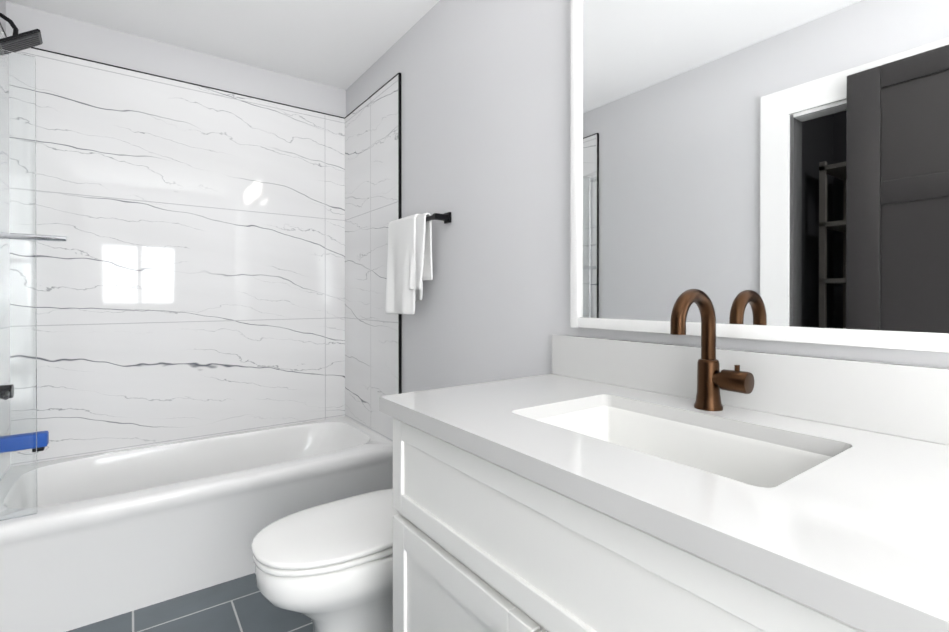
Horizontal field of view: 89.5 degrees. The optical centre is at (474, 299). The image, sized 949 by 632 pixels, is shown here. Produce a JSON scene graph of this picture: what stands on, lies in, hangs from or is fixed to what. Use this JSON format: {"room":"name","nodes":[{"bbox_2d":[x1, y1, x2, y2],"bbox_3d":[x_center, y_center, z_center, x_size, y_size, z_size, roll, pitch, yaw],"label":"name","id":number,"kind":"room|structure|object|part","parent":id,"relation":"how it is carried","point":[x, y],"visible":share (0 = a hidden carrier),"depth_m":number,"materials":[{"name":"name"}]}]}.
{"room":"bathroom","nodes":[
{"label":"bathroom","id":0,"kind":"room"},
{"bbox_2d":[0,0,5,32],"bbox_3d":[-1.519,-0.069,1.281,0.100,2.440,1.897,0,0,-36],"label":"wall","id":1,"kind":"structure","parent":0,"point":[3,10],"depth_m":2.04,"materials":[{"name":"white paint"}]},
{"bbox_2d":[0,25,5,38],"bbox_3d":[-1.808,-0.190,1.778,0.012,1.836,0.728,0,0,-36],"label":"wall tile","id":2,"kind":"structure","parent":1,"relation":"attached to","point":[2,34],"depth_m":1.95,"materials":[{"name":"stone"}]},
{"bbox_2d":[0,13,42,51],"bbox_3d":[-1.756,-1.021,1.839,0.148,0.167,0.150,0,0,-36],"label":"shower head","id":3,"kind":"object","parent":2,"relation":"attached to","point":[15,42],"visible":0.94,"depth_m":1.82},
{"bbox_3d":[-1.783,-1.045,1.820,0.074,0.078,0.016,0,0,-36],"label":"arm","id":4,"kind":"part","parent":3,"relation":"part of"},
{"bbox_3d":[-1.752,-0.989,1.843,0.135,0.105,0.150,0,0,-36],"label":"plate","id":5,"kind":"part","parent":3,"relation":"part of","materials":[{"name":"black metal"}]},
{"bbox_2d":[0,49,66,520],"bbox_3d":[-1.504,-0.046,1.579,0.246,1.548,0.068,0,0,-36],"label":"glass screen","id":6,"kind":"object","parent":2,"relation":"attached to","point":[19,236],"visible":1,"depth_m":1.59,"materials":[{"name":"clear glass"}]},
{"bbox_3d":[-1.552,-0.046,1.577,0.160,1.548,0.008,0,0,-36],"label":"pane","id":7,"kind":"part","parent":6,"relation":"part of","materials":[{"name":"clear glass"}]},
{"bbox_2d":[37,431,48,451],"bbox_3d":[-1.740,0.551,1.833,0.160,0.075,0.070,0,0,-36],"label":"tub spout","id":8,"kind":"object","parent":2,"relation":"attached to","point":[42,440],"visible":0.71,"depth_m":1.85,"materials":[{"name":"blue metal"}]},
{"bbox_2d":[6,1,345,117],"bbox_3d":[-1.485,-0.074,2.537,1.624,2.440,0.100,0,0,-36],"label":"wall","id":9,"kind":"structure","parent":0,"point":[75,38],"depth_m":2.42,"materials":[{"name":"white paint"}]},
{"bbox_2d":[16,48,344,461],"bbox_3d":[-1.412,-0.193,2.520,1.524,1.836,0.012,0,0,-36],"label":"wall tile","id":10,"kind":"structure","parent":9,"relation":"attached to","point":[190,278],"depth_m":2.44,"materials":[{"name":"tile"}]},
{"bbox_2d":[31,47,344,118],"bbox_3d":[-1.417,-1.114,2.511,1.510,0.006,0.014,0,0,-36],"label":"trim","id":11,"kind":"structure","parent":9,"relation":"attached to","point":[179,80],"depth_m":2.43,"materials":[{"name":"black metal"}]},
{"bbox_2d":[67,573,312,631],"bbox_3d":[-0.270,1.202,0.944,1.724,0.100,4.114,0,0,-36],"label":"floor","id":12,"kind":"structure","parent":0,"point":[241,604],"depth_m":1.74,"materials":[{"name":"tile"}]},
{"bbox_2d":[0,416,392,631],"bbox_3d":[-1.198,0.937,2.229,1.518,0.420,0.738,0,0,-36],"label":"bathtub","id":13,"kind":"object","parent":12,"relation":"on","point":[97,537],"visible":0.88,"depth_m":1.91,"materials":[{"name":"white ceramic"}]},
{"bbox_2d":[251,489,398,631],"bbox_3d":[-0.317,0.776,1.578,0.765,0.748,0.420,0,0,-36],"label":"toilet","id":14,"kind":"object","parent":12,"relation":"on","point":[327,567],"visible":0.4,"depth_m":1.38,"materials":[{"name":"white ceramic"}]},
{"bbox_3d":[-0.397,0.739,1.520,0.563,0.018,0.380,0,0,-36],"label":"seat","id":15,"kind":"part","parent":14,"relation":"part of","materials":[{"name":"white plastic"}]},
{"bbox_3d":[-0.329,0.951,1.570,0.715,0.398,0.386,0,0,-36],"label":"bowl","id":16,"kind":"part","parent":14,"relation":"part of","materials":[{"name":"white ceramic"}]},
{"bbox_3d":[-0.398,0.715,1.519,0.565,0.025,0.384,0,0,-36],"label":"lid","id":17,"kind":"part","parent":14,"relation":"part of","materials":[{"name":"white plastic"}]},
{"bbox_2d":[379,289,948,631],"bbox_3d":[0.330,0.565,0.889,0.605,1.174,1.083,0,0,-36],"label":"bathroom vanity","id":18,"kind":"object","parent":12,"relation":"on","point":[590,484],"visible":1,"depth_m":0.78,"materials":[{"name":"white paint"}]},
{"bbox_3d":[-0.176,0.392,1.137,0.020,0.216,0.045,0,0,-36],"label":"drawer","id":19,"kind":"part","parent":18,"relation":"part of","materials":[{"name":"white paint"}]},
{"bbox_3d":[-0.172,0.768,1.134,0.020,0.497,0.058,0,0,-36],"label":"door","id":20,"kind":"part","parent":18,"relation":"part of","materials":[{"name":"white paint"}]},
{"bbox_3d":[-0.042,0.769,0.960,0.012,0.385,0.379,0,0,-36],"label":"door panel","id":21,"kind":"part","parent":18,"relation":"part of","materials":[{"name":"white paint"}]},
{"bbox_3d":[-0.046,0.549,0.957,0.020,0.058,0.375,0,0,-36],"label":"door","id":22,"kind":"part","parent":18,"relation":"part of","materials":[{"name":"white paint"}]},
{"bbox_3d":[0.117,0.479,0.731,0.020,0.045,0.958,0,0,-36],"label":"drawer","id":23,"kind":"part","parent":18,"relation":"part of","materials":[{"name":"white paint"}]},
{"bbox_3d":[0.081,0.770,0.782,0.020,0.497,0.058,0,0,-36],"label":"door","id":24,"kind":"part","parent":18,"relation":"part of","materials":[{"name":"white paint"}]},
{"bbox_3d":[0.121,0.393,0.733,0.012,0.130,0.962,0,0,-36],"label":"drawer panel","id":25,"kind":"part","parent":18,"relation":"part of","materials":[{"name":"white paint"}]},
{"bbox_3d":[0.117,0.308,0.730,0.020,0.045,0.958,0,0,-36],"label":"drawer","id":26,"kind":"part","parent":18,"relation":"part of","materials":[{"name":"white paint"}]},
{"bbox_2d":[536,406,831,487],"bbox_3d":[0.344,0.333,0.887,0.374,0.142,0.564,0,0,-36],"label":"sink","id":27,"kind":"object","parent":18,"relation":"in","point":[749,457],"depth_m":0.98,"materials":[{"name":"white ceramic"}]},
{"bbox_2d":[670,289,753,410],"bbox_3d":[0.478,0.106,0.975,0.159,0.256,0.114,0,0,-36],"label":"faucet","id":28,"kind":"object","parent":18,"relation":"on","point":[710,380],"depth_m":1.01,"materials":[{"name":"brown metal"}]},
{"bbox_2d":[5,0,439,89],"bbox_3d":[-0.270,-1.338,0.933,1.724,0.100,4.114,0,0,-36],"label":"ceiling","id":29,"kind":"structure","parent":0,"point":[343,44],"depth_m":2.27,"materials":[{"name":"white paint"}]},
{"bbox_2d":[346,0,948,392],"bbox_3d":[0.388,-0.070,1.413,0.100,2.440,4.114,0,0,-36],"label":"wall","id":30,"kind":"structure","parent":0,"point":[486,123],"depth_m":1.77,"materials":[{"name":"white paint"}]},
{"bbox_2d":[345,73,397,117],"bbox_3d":[-0.586,-1.115,2.663,0.014,0.006,0.740,0,0,-36],"label":"trim","id":31,"kind":"structure","parent":30,"relation":"attached to","point":[373,94],"depth_m":2.60,"materials":[{"name":"black metal"}]},
{"bbox_2d":[345,75,398,441],"bbox_3d":[-0.582,-0.194,2.662,0.012,1.836,0.728,0,0,-36],"label":"wall tile","id":32,"kind":"structure","parent":30,"relation":"attached to","point":[371,214],"depth_m":2.64,"materials":[{"name":"tile"}]},
{"bbox_2d":[398,73,401,393],"bbox_3d":[-0.368,0.015,2.365,0.014,2.263,0.006,0,0,-36],"label":"tile edge trim","id":33,"kind":"object","parent":30,"relation":"attached to","point":[399,217],"visible":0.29,"depth_m":2.36,"materials":[{"name":"black metal"}]},
{"bbox_2d":[385,212,450,314],"bbox_3d":[-0.272,-0.155,2.149,0.109,0.443,0.454,0,0,-36],"label":"towel rail","id":34,"kind":"object","parent":30,"relation":"attached to","point":[409,264],"visible":1,"depth_m":2.11,"materials":[{"name":"black metal"}]},
{"bbox_2d":[385,214,422,314],"bbox_3d":[-0.322,-0.154,2.195,0.087,0.446,0.263,0,0,-36],"label":"towel","id":35,"kind":"object","parent":34,"relation":"hanging from","point":[402,292],"depth_m":2.15,"materials":[{"name":"white fabric"}]},
{"bbox_2d":[409,213,432,289],"bbox_3d":[-0.239,-0.205,2.080,0.073,0.328,0.130,0,0,-36],"label":"towel","id":36,"kind":"object","parent":34,"relation":"hanging from","point":[420,226],"depth_m":2.06,"materials":[{"name":"white fabric"}]},
{"bbox_3d":[-0.141,-0.342,1.989,0.064,0.024,0.024,0,0,-36],"label":"post","id":37,"kind":"part","parent":34,"relation":"part of","materials":[{"name":"black metal"}]},
{"bbox_3d":[-0.113,-0.342,2.010,0.011,0.044,0.044,0,0,-36],"label":"plate","id":38,"kind":"part","parent":34,"relation":"part of","materials":[{"name":"black metal"}]},
{"bbox_2d":[552,334,948,444],"bbox_3d":[0.567,0.173,1.058,0.021,0.122,1.083,0,0,-36],"label":"backsplash","id":39,"kind":"structure","parent":30,"relation":"attached to","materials":[{"name":"white stone"}]},
{"bbox_2d":[570,0,948,352],"bbox_3d":[0.588,-0.449,1.018,0.032,1.067,1.001,0,0,-36],"label":"mirror","id":40,"kind":"object","parent":30,"relation":"attached to","point":[773,170],"visible":0.98,"depth_m":0.99,"materials":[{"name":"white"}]}
]}

